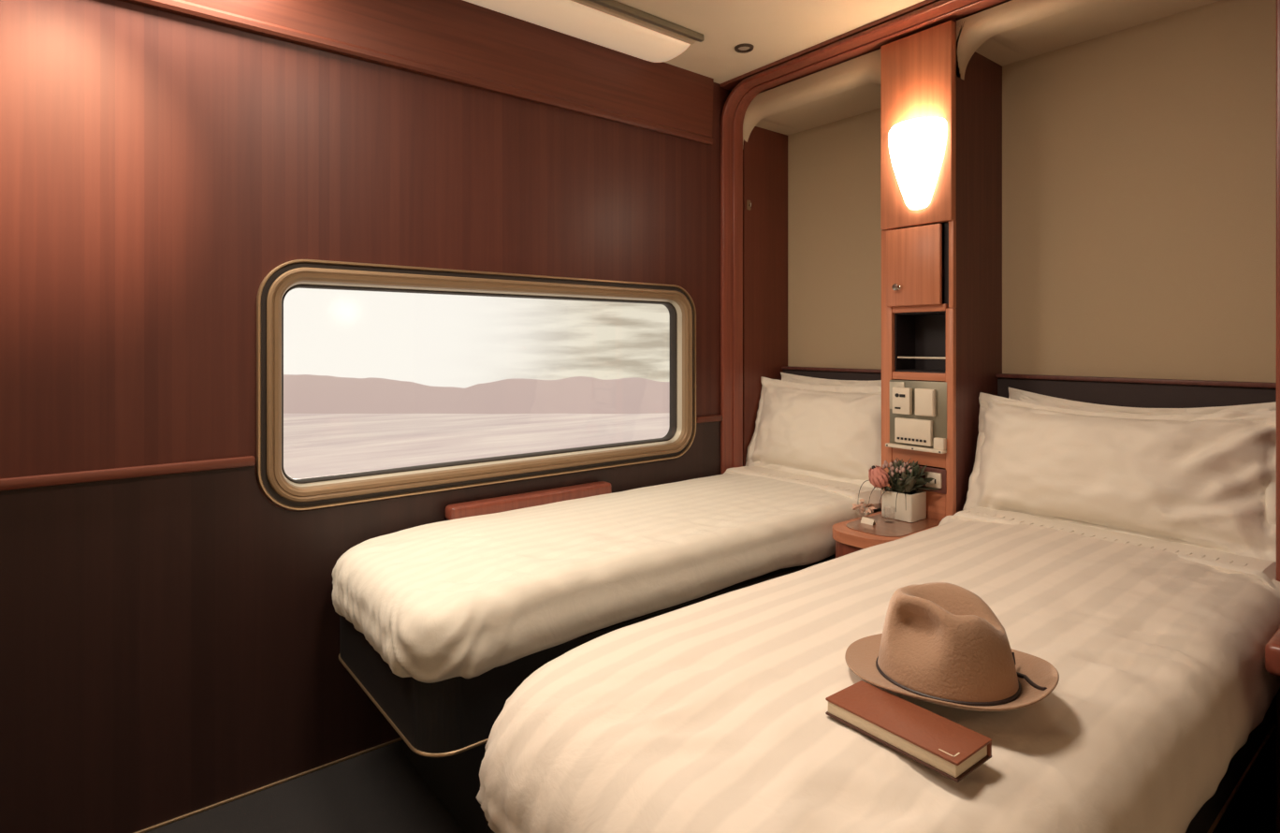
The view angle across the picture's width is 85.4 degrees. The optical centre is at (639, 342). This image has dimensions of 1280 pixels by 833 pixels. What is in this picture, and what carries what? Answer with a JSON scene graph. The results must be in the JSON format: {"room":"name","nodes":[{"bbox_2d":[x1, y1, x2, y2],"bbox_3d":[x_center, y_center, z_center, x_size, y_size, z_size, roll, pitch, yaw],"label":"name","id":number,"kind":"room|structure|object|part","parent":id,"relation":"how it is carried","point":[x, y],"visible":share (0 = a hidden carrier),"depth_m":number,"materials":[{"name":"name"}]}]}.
{"room":"train carriage","nodes":[
{"label":"train carriage","id":0,"kind":"room"},
{"bbox_2d":[0,0,731,510],"bbox_3d":[-0.727,0.045,1.891,3.450,2.130,0.060,0,0,-39],"label":"wall","id":1,"kind":"structure","parent":0,"point":[156,166],"depth_m":1.65,"materials":[{"name":"brown wood"}]},
{"bbox_2d":[0,455,255,491],"bbox_3d":[-1.467,0.286,1.249,1.372,0.024,0.016,0,0,-39],"label":"trim","id":2,"kind":"structure","parent":1,"relation":"attached to","point":[65,478],"depth_m":1.51,"materials":[{"name":"brown wood"}]},
{"bbox_2d":[133,737,402,832],"bbox_3d":[-0.807,1.087,1.783,3.070,0.007,0.009,0,0,-39],"label":"baseboard","id":3,"kind":"structure","parent":1,"relation":"attached to","point":[210,807],"depth_m":1.69,"materials":[{"name":"brown wood"}]},
{"bbox_2d":[0,421,720,832],"bbox_3d":[-0.845,0.690,1.755,2.975,0.800,0.004,0,0,-39],"label":"wall panel","id":4,"kind":"object","parent":1,"relation":"attached to","point":[169,644],"depth_m":1.58,"materials":[{"name":"brown wood"}]},
{"bbox_2d":[123,0,713,145],"bbox_3d":[-0.864,-0.876,1.728,2.912,0.248,0.022,0,0,-39],"label":"trim","id":5,"kind":"structure","parent":1,"relation":"attached to","point":[458,41],"depth_m":2.05,"materials":[{"name":"brown wood"}]},
{"bbox_2d":[256,259,696,509],"bbox_3d":[-0.379,0.106,2.157,1.454,0.632,0.080,0,0,-39],"label":"window","id":6,"kind":"structure","parent":1,"relation":"in","point":[309,493],"depth_m":1.97,"materials":[{"name":"gold metal"}]},
{"bbox_2d":[445,480,611,520],"bbox_3d":[-0.325,0.483,2.133,0.560,0.043,0.055,0,0,-39],"label":"armrest","id":7,"kind":"object","parent":1,"relation":"attached to","point":[491,505],"visible":0.89,"depth_m":2.09,"materials":[{"name":"red wood"}]},
{"bbox_2d":[696,414,722,422],"bbox_3d":[0.263,0.290,2.635,0.136,0.024,0.016,0,0,-39],"label":"trim","id":8,"kind":"structure","parent":1,"relation":"attached to","point":[717,417],"depth_m":2.63,"materials":[{"name":"brown wood"}]},
{"bbox_2d":[742,126,787,465],"bbox_3d":[0.519,-0.092,2.847,0.270,1.564,0.005,0,0,-39],"label":"panel","id":9,"kind":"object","parent":1,"relation":"attached to","point":[765,152],"depth_m":2.83,"materials":[{"name":"brown wood"}]},
{"bbox_2d":[746,200,751,210],"bbox_3d":[0.441,-0.550,2.768,0.020,0.040,0.022,0,0,-39],"label":"coat hook","id":10,"kind":"object","parent":9,"relation":"attached to","point":[749,204],"visible":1,"depth_m":2.77,"materials":[{"name":"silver metal"}]},
{"bbox_2d":[733,0,1006,467],"bbox_3d":[0.878,0.061,2.100,0.052,2.057,1.586,0,0,-39],"label":"trim","id":11,"kind":"structure","parent":1,"relation":"attached to","point":[738,120],"depth_m":2.70,"materials":[{"name":"red wood"}]},
{"bbox_2d":[720,0,1279,832],"bbox_3d":[0.855,0.053,2.082,0.102,2.074,1.620,0,0,-39],"label":"trim","id":12,"kind":"structure","parent":1,"relation":"attached to","point":[942,7],"depth_m":2.53,"materials":[{"name":"red wood"}]},
{"bbox_2d":[145,740,1276,832],"bbox_3d":[0.135,1.120,0.864,3.510,0.060,2.740,0,0,-39],"label":"floor","id":13,"kind":"structure","parent":0,"point":[379,790],"depth_m":1.63,"materials":[{"name":"black carpet"}]},
{"bbox_2d":[338,507,881,832],"bbox_3d":[0.097,0.806,2.099,1.784,0.568,0.628,0,0,-39],"label":"bed","id":14,"kind":"object","parent":13,"relation":"on","point":[444,726],"visible":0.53,"depth_m":1.45,"materials":[{"name":"black laminate"}]},
{"bbox_2d":[331,472,868,683],"bbox_3d":[-0.040,0.571,1.970,1.475,0.187,0.649,0,0,-39],"label":"duvet","id":15,"kind":"object","parent":14,"relation":"on","point":[468,597],"visible":0.96,"depth_m":1.63,"materials":[{"name":"white fabric"}]},
{"bbox_2d":[724,465,881,509],"bbox_3d":[0.567,0.505,2.466,0.174,0.060,0.620,0,0,-39],"label":"sheet","id":16,"kind":"object","parent":14,"relation":"on","point":[849,489],"visible":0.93,"depth_m":2.37,"materials":[{"name":"white fabric"}]},
{"bbox_2d":[745,376,881,489],"bbox_3d":[0.654,0.318,2.551,0.184,0.362,0.625,0,0,-39],"label":"pillow","id":17,"kind":"object","parent":16,"relation":"on","point":[832,432],"visible":0.87,"depth_m":2.48,"materials":[{"name":"white fabric"}]},
{"bbox_2d":[780,372,881,386],"bbox_3d":[0.749,0.306,2.599,0.097,0.368,0.601,0,0,-39],"label":"pillow","id":18,"kind":"object","parent":14,"relation":"on","point":[789,377],"visible":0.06,"depth_m":2.68,"materials":[{"name":"white fabric"}]},
{"bbox_3d":[0.154,0.584,2.142,1.640,0.124,0.515,0,0,-39],"label":"mattress","id":19,"kind":"part","parent":14,"relation":"part of","materials":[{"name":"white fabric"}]},
{"bbox_2d":[493,694,1276,832],"bbox_3d":[0.670,0.806,1.360,1.814,0.568,0.692,0,0,-39],"label":"bed","id":20,"kind":"object","parent":13,"relation":"on","point":[1240,800],"visible":0.02,"depth_m":1.41,"materials":[{"name":"black laminate"}]},
{"bbox_2d":[476,515,1279,832],"bbox_3d":[0.523,0.577,1.239,1.511,0.219,0.765,0,0,-39],"label":"duvet","id":21,"kind":"object","parent":20,"relation":"on","point":[706,716],"visible":0.94,"depth_m":0.96,"materials":[{"name":"fabric"}]},
{"bbox_2d":[825,680,991,782],"bbox_3d":[0.316,0.458,0.828,0.076,0.021,0.172,0,0,-37],"label":"notebook","id":22,"kind":"object","parent":21,"relation":"on","point":[952,749],"visible":1,"depth_m":0.81,"materials":[{"name":"brown leather"}]},
{"bbox_2d":[844,581,1059,711],"bbox_3d":[0.419,0.401,0.951,0.273,0.117,0.250,0,0,28],"label":"hat","id":23,"kind":"object","parent":21,"relation":"on","point":[939,643],"visible":1,"depth_m":0.91,"materials":[{"name":"beige fabric"}]},
{"bbox_3d":[0.419,0.454,0.951,0.182,0.009,0.158,0,0,28],"label":"cord","id":24,"kind":"part","parent":23,"relation":"part of","materials":[{"name":"brown fabric"}]},
{"bbox_2d":[950,506,1276,589],"bbox_3d":[1.148,0.501,1.737,0.184,0.061,0.715,0,0,-39],"label":"sheet","id":25,"kind":"object","parent":20,"relation":"on","point":[1264,570],"visible":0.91,"depth_m":1.65,"materials":[{"name":"white fabric"}]},
{"bbox_2d":[962,392,1276,562],"bbox_3d":[1.220,0.325,1.816,0.210,0.348,0.700,0,0,-39],"label":"pillow","id":26,"kind":"object","parent":25,"relation":"on","point":[1209,481],"visible":0.98,"depth_m":1.70,"materials":[{"name":"white fabric"}]},
{"bbox_2d":[1008,387,1276,415],"bbox_3d":[1.322,0.314,1.879,0.093,0.354,0.640,0,0,-39],"label":"pillow","id":27,"kind":"object","parent":20,"relation":"on","point":[1013,393],"visible":0.17,"depth_m":1.89,"materials":[{"name":"white fabric"}]},
{"bbox_2d":[832,510,940,557],"bbox_3d":[0.719,0.811,2.026,0.336,0.558,0.208,0,0,-39],"label":"bedside table","id":28,"kind":"object","parent":13,"relation":"on","point":[850,535],"visible":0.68,"depth_m":1.97,"materials":[{"name":"red wood"}]},
{"bbox_2d":[851,498,876,512],"bbox_3d":[0.677,0.502,2.091,0.075,0.060,0.078,0,0,-39],"label":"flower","id":29,"kind":"object","parent":28,"relation":"on","point":[854,506],"visible":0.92,"depth_m":2.09,"materials":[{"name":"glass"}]},
{"bbox_2d":[860,516,875,524],"bbox_3d":[0.672,0.524,2.040,0.020,0.016,0.040,0,0,-39],"label":"place card","id":30,"kind":"object","parent":28,"relation":"on","point":[866,520],"visible":1,"depth_m":2.04,"materials":[{"name":"beige paper"}]},
{"bbox_2d":[858,457,940,523],"bbox_3d":[0.781,0.442,2.098,0.136,0.179,0.211,0,0,-39],"label":"planter","id":31,"kind":"object","parent":28,"relation":"on","point":[904,501],"visible":1,"depth_m":2.08,"materials":[{"name":"beige ceramic"}]},
{"bbox_3d":[0.802,0.491,2.108,0.088,0.082,0.100,0,0,-39],"label":"pot","id":32,"kind":"part","parent":31,"relation":"part of","materials":[{"name":"beige ceramic"}]},
{"bbox_2d":[880,18,1002,521],"bbox_3d":[0.960,0.065,2.225,0.360,2.050,0.239,0,0,-39],"label":"cabinet column","id":33,"kind":"structure","parent":13,"relation":"on","point":[941,261],"depth_m":2.13,"materials":[{"name":"brown wood"}]},
{"bbox_3d":[0.798,-0.172,2.157,0.023,0.023,0.023,0,0,-39],"label":"knob","id":34,"kind":"part","parent":33,"relation":"part of","materials":[{"name":"silver metal"}]},
{"bbox_3d":[0.914,0.065,2.327,0.304,2.050,0.018,0,0,-39],"label":"panel","id":35,"kind":"part","parent":33,"relation":"part of","materials":[{"name":"brown wood"}]},
{"bbox_3d":[0.841,-0.234,2.133,0.015,0.240,0.178,0,0,-39],"label":"door","id":36,"kind":"part","parent":33,"relation":"part of","materials":[{"name":"brown wood"}]},
{"bbox_2d":[885,379,946,453],"bbox_3d":[0.843,0.223,2.123,0.034,0.210,0.188,0,0,-39],"label":"control panel","id":37,"kind":"object","parent":33,"relation":"attached to","point":[918,409],"visible":1,"depth_m":2.11,"materials":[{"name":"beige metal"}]},
{"bbox_3d":[0.809,0.167,2.182,0.003,0.086,0.051,0,0,-39],"label":"label plate","id":38,"kind":"part","parent":37,"relation":"part of","materials":[{"name":"beige plastic"}]},
{"bbox_2d":[915,388,936,416],"bbox_3d":[0.865,0.181,2.101,0.017,0.082,0.062,0,0,-39],"label":"switch","id":39,"kind":"object","parent":37,"relation":"attached to","point":[925,399],"depth_m":2.09,"materials":[{"name":"beige plastic"}]},
{"bbox_2d":[887,116,947,209],"bbox_3d":[0.820,-0.534,2.089,0.082,0.256,0.180,0,0,-39],"label":"wall sconce","id":40,"kind":"object","parent":33,"relation":"attached to","point":[916,146],"visible":1,"depth_m":2.06,"materials":[{"name":"beige glass"}]},
{"bbox_3d":[0.853,-0.654,2.136,0.030,0.588,0.233,0,0,-39],"label":"lamp panel","id":41,"kind":"part","parent":33,"relation":"part of","materials":[{"name":"brown wood"}]},
{"bbox_2d":[890,461,946,494],"bbox_3d":[0.849,0.414,2.127,0.016,0.072,0.182,0,0,-39],"label":"power socket","id":42,"kind":"object","parent":33,"relation":"attached to","point":[939,482],"visible":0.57,"depth_m":2.07,"materials":[{"name":"white plastic"}]},
{"bbox_2d":[925,471,941,488],"bbox_3d":[0.881,0.412,2.083,0.009,0.045,0.050,0,0,-39],"label":"outlet","id":43,"kind":"object","parent":42,"relation":"attached to","point":[936,483],"depth_m":2.08,"materials":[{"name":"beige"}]},
{"bbox_3d":[0.861,0.351,2.137,0.017,0.047,0.175,0,0,-39],"label":"rail","id":44,"kind":"part","parent":33,"relation":"part of","materials":[{"name":"brown wood"}]},
{"bbox_3d":[0.861,0.104,2.137,0.017,0.024,0.175,0,0,-39],"label":"rail","id":45,"kind":"part","parent":33,"relation":"part of","materials":[{"name":"brown wood"}]},
{"bbox_3d":[0.861,-0.105,2.137,0.017,0.022,0.175,0,0,-39],"label":"rail","id":46,"kind":"part","parent":33,"relation":"part of","materials":[{"name":"brown wood"}]},
{"bbox_3d":[0.861,0.495,2.137,0.017,0.090,0.175,0,0,-39],"label":"rail","id":47,"kind":"part","parent":33,"relation":"part of","materials":[{"name":"brown wood"}]},
{"bbox_3d":[1.067,0.065,2.311,0.015,2.050,0.198,0,0,-39],"label":"panel","id":48,"kind":"part","parent":33,"relation":"part of","materials":[{"name":"brown wood"}]},
{"bbox_3d":[1.049,0.065,2.159,0.304,2.050,0.018,0,0,-39],"label":"panel","id":49,"kind":"part","parent":33,"relation":"part of","materials":[{"name":"brown wood"}]},
{"bbox_2d":[614,0,925,84],"bbox_3d":[0.135,-1.030,0.864,3.510,0.060,2.740,0,0,-39],"label":"ceiling","id":50,"kind":"structure","parent":0,"point":[777,30],"depth_m":2.17,"materials":[{"name":"beige paint"}]},
{"bbox_2d":[463,0,703,62],"bbox_3d":[-0.826,-0.976,1.567,2.470,0.048,0.230,0,0,-39],"label":"light","id":51,"kind":"object","parent":50,"relation":"attached to","point":[612,24],"visible":1,"depth_m":2.10,"materials":[{"name":"beige plastic"}]},
{"bbox_3d":[-0.760,-0.989,1.485,2.470,0.022,0.018,0,0,-39],"label":"edge rail","id":52,"kind":"part","parent":51,"relation":"part of","materials":[{"name":"silver metal"}]},
{"bbox_2d":[734,43,754,53],"bbox_3d":[0.353,-0.997,2.351,0.066,0.010,0.066,0,0,-39],"label":"recessed light","id":53,"kind":"object","parent":50,"relation":"in","point":[744,48],"visible":1,"depth_m":2.35,"materials":[{"name":"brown metal"}]},
{"bbox_2d":[742,48,880,145],"bbox_3d":[0.709,-0.863,2.586,0.300,0.185,0.650,0,0,-39],"label":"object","id":54,"kind":"structure","parent":0,"point":[850,88],"depth_m":2.54,"materials":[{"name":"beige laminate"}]},
{"bbox_2d":[787,0,1276,382],"bbox_3d":[1.473,0.045,1.936,0.080,2.090,2.740,0,0,-39],"label":"wall","id":55,"kind":"structure","parent":0,"point":[1139,162],"depth_m":2.00,"materials":[{"name":"beige paint"}]},
{"bbox_2d":[781,365,881,373],"bbox_3d":[0.811,0.106,2.662,0.045,0.012,0.660,0,0,-39],"label":"trim","id":56,"kind":"structure","parent":55,"relation":"attached to","point":[782,367],"depth_m":2.70,"materials":[{"name":"brown wood"}]},
{"bbox_2d":[783,369,881,380],"bbox_3d":[0.815,0.376,2.665,0.035,0.528,0.660,0,0,-39],"label":"headboard","id":57,"kind":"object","parent":55,"relation":"attached to","point":[824,374],"depth_m":2.69,"materials":[{"name":"grey fabric"}]},
{"bbox_2d":[719,0,1011,93],"bbox_3d":[1.285,-0.995,1.785,0.402,0.013,2.620,0,0,-39],"label":"trim","id":58,"kind":"structure","parent":55,"relation":"attached to","point":[730,84],"depth_m":2.32,"materials":[{"name":"red wood"}]},
{"bbox_2d":[995,373,1276,388],"bbox_3d":[1.382,0.106,1.950,0.045,0.012,0.724,0,0,-39],"label":"trim","id":59,"kind":"structure","parent":55,"relation":"attached to","point":[1000,375],"depth_m":1.91,"materials":[{"name":"brown wood"}]},
{"bbox_2d":[997,377,1276,407],"bbox_3d":[1.386,0.376,1.953,0.035,0.528,0.724,0,0,-39],"label":"headboard","id":60,"kind":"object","parent":55,"relation":"attached to","point":[1141,395],"depth_m":1.92,"materials":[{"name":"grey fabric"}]},
{"bbox_2d":[956,0,1220,79],"bbox_3d":[1.282,-0.873,1.870,0.300,0.165,0.724,0,0,-39],"label":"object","id":61,"kind":"structure","parent":0,"point":[1012,31],"depth_m":1.97,"materials":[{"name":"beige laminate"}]},
{"bbox_3d":[1.224,0.045,1.199,0.570,2.090,0.060,0,0,-39],"label":"wall partition","id":62,"kind":"structure","parent":0,"visible":0},
{"bbox_2d":[1265,626,1279,676],"bbox_3d":[1.199,0.542,1.255,0.280,0.055,0.060,0,0,-39],"label":"armrest","id":63,"kind":"object","parent":62,"relation":"attached to","point":[1272,647],"visible":1,"depth_m":1.18,"materials":[{"name":"red wood"}]},
{"label":"outside","id":64,"kind":"structure","parent":0,"visible":0},
{"bbox_2d":[283,412,669,479],"bbox_3d":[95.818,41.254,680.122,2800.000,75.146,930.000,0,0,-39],"label":"water","id":65,"kind":"structure","parent":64,"point":[314,444],"depth_m":580.55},
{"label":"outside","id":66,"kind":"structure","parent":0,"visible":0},
{"bbox_2d":[283,374,669,413],"bbox_3d":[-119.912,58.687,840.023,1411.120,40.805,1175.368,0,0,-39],"label":"hills","id":67,"kind":"structure","parent":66,"point":[302,393],"depth_m":786.19,"materials":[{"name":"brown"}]}
]}

